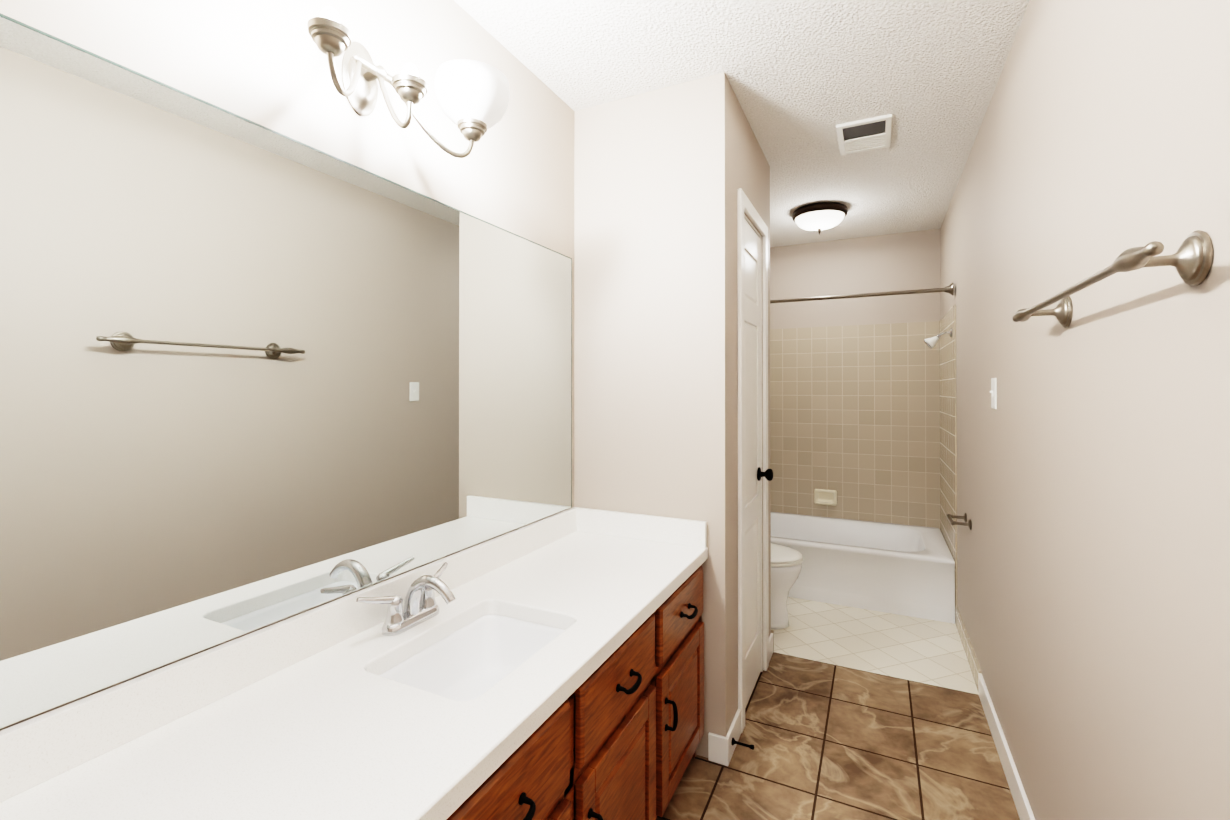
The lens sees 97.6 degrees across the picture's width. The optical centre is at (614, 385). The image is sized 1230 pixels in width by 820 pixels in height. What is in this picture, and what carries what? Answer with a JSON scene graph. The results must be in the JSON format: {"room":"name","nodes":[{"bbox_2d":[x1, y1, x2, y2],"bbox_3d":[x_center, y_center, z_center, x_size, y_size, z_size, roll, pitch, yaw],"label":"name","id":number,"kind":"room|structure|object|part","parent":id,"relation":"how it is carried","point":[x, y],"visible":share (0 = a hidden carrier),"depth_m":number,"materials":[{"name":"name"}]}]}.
{"room":"bathroom","nodes":[
{"label":"bathroom","id":0,"kind":"room"},
{"bbox_2d":[0,0,574,730],"bbox_3d":[-0.363,0.109,1.876,0.100,2.440,5.900,0,0,26],"label":"wall","id":1,"kind":"structure","parent":0,"point":[262,62],"depth_m":1.29,"materials":[{"name":"beige paint"}]},
{"bbox_2d":[0,13,571,727],"bbox_3d":[-0.666,-0.018,1.129,0.006,0.990,2.250,0,0,26],"label":"vanity mirror","id":2,"kind":"object","parent":1,"relation":"attached to","point":[254,375],"visible":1,"depth_m":0.99,"materials":[{"name":"clear glass"}]},
{"bbox_2d":[0,507,575,802],"bbox_3d":[-0.652,0.526,1.135,0.020,0.090,2.280,0,0,26],"label":"backsplash","id":3,"kind":"structure","parent":1,"relation":"attached to","point":[36,749],"depth_m":0.94,"materials":[{"name":"white stone"}]},
{"bbox_2d":[307,7,509,157],"bbox_3d":[-0.473,-0.690,1.244,0.258,0.231,0.532,0,0,26],"label":"sconce","id":4,"kind":"object","parent":1,"relation":"attached to","point":[472,97],"visible":1,"depth_m":1.27,"materials":[{"name":"white glass"}]},
{"bbox_3d":[-0.366,-0.719,1.383,0.188,0.124,0.188,0,0,26],"label":"lamp shade","id":5,"kind":"part","parent":4,"relation":"part of","materials":[{"name":"white glass"}]},
{"bbox_2d":[574,72,731,757],"bbox_3d":[0.134,0.111,2.081,0.614,2.440,0.100,0,0,26],"label":"wall","id":6,"kind":"structure","parent":0,"point":[652,309],"depth_m":2.01,"materials":[{"name":"beige paint"}]},
{"bbox_2d":[576,507,706,546],"bbox_3d":[0.088,0.532,2.031,0.526,0.090,0.020,0,0,26],"label":"backsplash","id":7,"kind":"structure","parent":6,"relation":"attached to","point":[630,525],"depth_m":2.01,"materials":[{"name":"white stone"}]},
{"bbox_2d":[732,738,753,749],"bbox_3d":[0.455,1.275,1.911,0.078,0.024,0.024,0,0,26],"label":"door stop","id":8,"kind":"object","parent":6,"relation":"attached to","point":[751,746],"visible":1,"depth_m":1.91,"materials":[{"name":"black metal"}]},
{"bbox_2d":[454,0,1029,247],"bbox_3d":[0.356,-1.138,1.535,1.698,0.050,5.900,0,0,26],"label":"ceiling","id":9,"kind":"structure","parent":0,"point":[805,77],"depth_m":1.90,"materials":[{"name":"white paint"}]},
{"bbox_2d":[792,202,847,234],"bbox_3d":[1.285,-1.023,3.385,0.328,0.154,0.328,0,0,26],"label":"flush ceiling light","id":10,"kind":"object","parent":9,"relation":"attached to","point":[819,217],"visible":1,"depth_m":3.29,"materials":[{"name":"white glass"}]},
{"bbox_3d":[1.285,-1.020,3.385,0.292,0.075,0.292,0,0,26],"label":"glass","id":11,"kind":"part","parent":10,"relation":"part of","materials":[{"name":"white glass"}]},
{"bbox_2d":[836,114,891,154],"bbox_3d":[1.102,-1.101,2.381,0.210,0.012,0.305,0,0,26],"label":"ceiling vent","id":12,"kind":"object","parent":9,"relation":"in","point":[869,134],"visible":0.98,"depth_m":2.36,"materials":[{"name":"white plastic"}]},
{"bbox_2d":[731,87,770,720],"bbox_3d":[0.562,0.113,2.373,0.100,2.440,0.798,0,0,26],"label":"wall","id":13,"kind":"structure","parent":0,"point":[750,172],"depth_m":2.08,"materials":[{"name":"beige paint"}]},
{"bbox_2d":[708,633,772,765],"bbox_3d":[0.561,1.285,2.302,0.072,0.095,0.911,0,0,26],"label":"baseboard","id":14,"kind":"structure","parent":13,"relation":"attached to","point":[721,749],"depth_m":1.90,"materials":[{"name":"white wood"}]},
{"bbox_2d":[737,188,768,732],"bbox_3d":[0.548,0.316,2.343,0.098,2.033,0.446,0,0,26],"label":"door frame","id":15,"kind":"structure","parent":13,"relation":"attached to","point":[752,226],"depth_m":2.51,"materials":[{"name":"white wood"}]},
{"bbox_2d":[744,219,772,707],"bbox_3d":[0.604,0.318,2.316,0.100,2.005,0.414,0,0,26],"label":"closet door","id":16,"kind":"structure","parent":13,"relation":"in","point":[754,474],"depth_m":2.35,"materials":[{"name":"white wood"}]},
{"bbox_3d":[0.586,0.278,2.325,0.006,1.681,0.270,0,0,26],"label":"panel","id":17,"kind":"part","parent":16,"relation":"part of","materials":[{"name":"white wood"}]},
{"bbox_3d":[0.575,0.318,2.330,0.035,2.005,0.414,0,0,26],"label":"frame","id":18,"kind":"part","parent":16,"relation":"part of","materials":[{"name":"white wood"}]},
{"bbox_3d":[0.682,0.403,2.436,0.065,0.062,0.062,0,0,26],"label":"knob","id":19,"kind":"part","parent":16,"relation":"part of","materials":[{"name":"black metal"}]},
{"bbox_2d":[656,597,1019,819],"bbox_3d":[0.356,1.352,1.518,1.698,0.050,5.900,0,0,26],"label":"floor","id":20,"kind":"structure","parent":0,"point":[831,741],"depth_m":2.05,"materials":[{"name":"tile"}]},
{"bbox_2d":[436,555,707,819],"bbox_3d":[-0.399,0.967,1.009,0.582,0.713,2.280,0,0,26],"label":"bathroom vanity","id":21,"kind":"object","parent":20,"relation":"on","point":[620,744],"depth_m":1.28,"materials":[{"name":"brown wood"}]},
{"bbox_2d":[0,531,707,819],"bbox_3d":[-0.414,0.590,1.018,0.550,0.040,2.280,0,0,26],"label":"countertop","id":22,"kind":"structure","parent":21,"relation":"on","point":[329,735],"depth_m":0.90,"materials":[{"name":"white stone"}]},
{"bbox_2d":[352,559,459,634],"bbox_3d":[-0.443,0.512,1.278,0.159,0.121,0.277,0,0,26],"label":"faucet","id":23,"kind":"object","parent":22,"relation":"on","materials":[{"name":"silver metal"}]},
{"bbox_2d":[376,607,567,698],"bbox_3d":[-0.301,0.675,1.208,0.335,0.151,0.455,0,0,26],"label":"sink","id":24,"kind":"object","parent":22,"relation":"in","point":[460,661],"depth_m":1.36,"materials":[{"name":"white ceramic"}]},
{"bbox_2d":[771,543,802,629],"bbox_3d":[0.712,0.978,3.126,0.720,0.721,0.510,0,0,26],"label":"toilet","id":25,"kind":"object","parent":20,"relation":"on","point":[786,565],"visible":0.29,"depth_m":2.95,"materials":[{"name":"white ceramic"}]},
{"bbox_3d":[0.792,0.954,3.087,0.542,0.042,0.382,0,0,26],"label":"seat","id":26,"kind":"part","parent":25,"relation":"part of","materials":[{"name":"white plastic"}]},
{"bbox_2d":[771,512,954,623],"bbox_3d":[1.421,1.167,3.709,1.478,0.350,0.810,0,0,26],"label":"bathtub","id":27,"kind":"object","parent":20,"relation":"on","point":[902,569],"visible":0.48,"depth_m":3.29,"materials":[{"name":"white ceramic"}]},
{"bbox_2d":[770,229,940,328],"bbox_3d":[1.624,0.125,4.134,1.498,2.440,0.100,0,0,26],"label":"wall","id":28,"kind":"structure","parent":0,"point":[893,262],"depth_m":4.00,"materials":[{"name":"beige paint"}]},
{"bbox_2d":[770,321,939,528],"bbox_3d":[1.601,0.280,4.085,1.498,1.450,0.008,0,0,26],"label":"wall tile","id":29,"kind":"structure","parent":28,"relation":"attached to","point":[855,417],"depth_m":3.98,"materials":[{"name":"beige tile"}]},
{"bbox_2d":[814,489,836,505],"bbox_3d":[1.585,0.845,4.058,0.160,0.115,0.044,0,0,26],"label":"soap dish","id":30,"kind":"object","parent":29,"relation":"attached to","point":[825,497],"visible":1,"depth_m":4.06,"materials":[{"name":"beige ceramic"}]},
{"bbox_2d":[940,0,1229,819],"bbox_3d":[1.074,0.104,1.177,0.100,2.440,5.900,0,0,26],"label":"wall","id":31,"kind":"structure","parent":0,"point":[1093,543],"depth_m":1.07,"materials":[{"name":"beige paint"}]},
{"bbox_2d":[770,283,953,302],"bbox_3d":[1.259,-0.545,3.388,1.478,0.074,0.074,0,0,26],"label":"rail","id":32,"kind":"object","parent":31,"relation":"attached to","point":[949,289],"visible":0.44,"depth_m":3.24,"materials":[{"name":"silver metal"}]},
{"bbox_2d":[939,305,956,604],"bbox_3d":[2.091,0.445,3.389,0.008,1.790,0.812,0,0,26],"label":"wall tile","id":33,"kind":"structure","parent":31,"relation":"attached to","point":[948,445],"depth_m":3.29,"materials":[{"name":"beige tile"}]},
{"bbox_2d":[924,328,951,348],"bbox_3d":[1.898,-0.275,3.170,0.144,0.119,0.068,0,0,26],"label":"shower head","id":34,"kind":"object","parent":33,"relation":"attached to","point":[930,343],"visible":1,"depth_m":3.16},
{"bbox_2d":[947,513,971,529],"bbox_3d":[1.690,0.665,2.652,0.084,0.050,0.200,0,0,26],"label":"holder","id":35,"kind":"object","parent":31,"relation":"attached to","point":[963,517],"visible":1,"depth_m":2.62,"materials":[{"name":"silver metal"}]},
{"bbox_2d":[990,378,996,408],"bbox_3d":[1.429,0.030,2.039,0.015,0.116,0.072,0,0,26],"label":"light switch","id":36,"kind":"object","parent":31,"relation":"attached to","point":[993,391],"visible":0.96,"depth_m":2.02,"materials":[{"name":"white plastic"}]},
{"bbox_2d":[955,605,1034,819],"bbox_3d":[0.844,1.269,0.824,0.013,0.105,4.879,0,0,26],"label":"baseboard","id":37,"kind":"structure","parent":31,"relation":"attached to","point":[1021,802],"depth_m":1.98,"materials":[{"name":"white wood"}]},
{"bbox_2d":[1012,230,1212,327],"bbox_3d":[0.889,-0.174,1.022,0.094,0.076,0.779,0,0,26],"label":"towel bar","id":38,"kind":"object","parent":31,"relation":"attached to","point":[1190,260],"visible":1,"depth_m":0.75,"materials":[{"name":"silver metal"}]}
]}

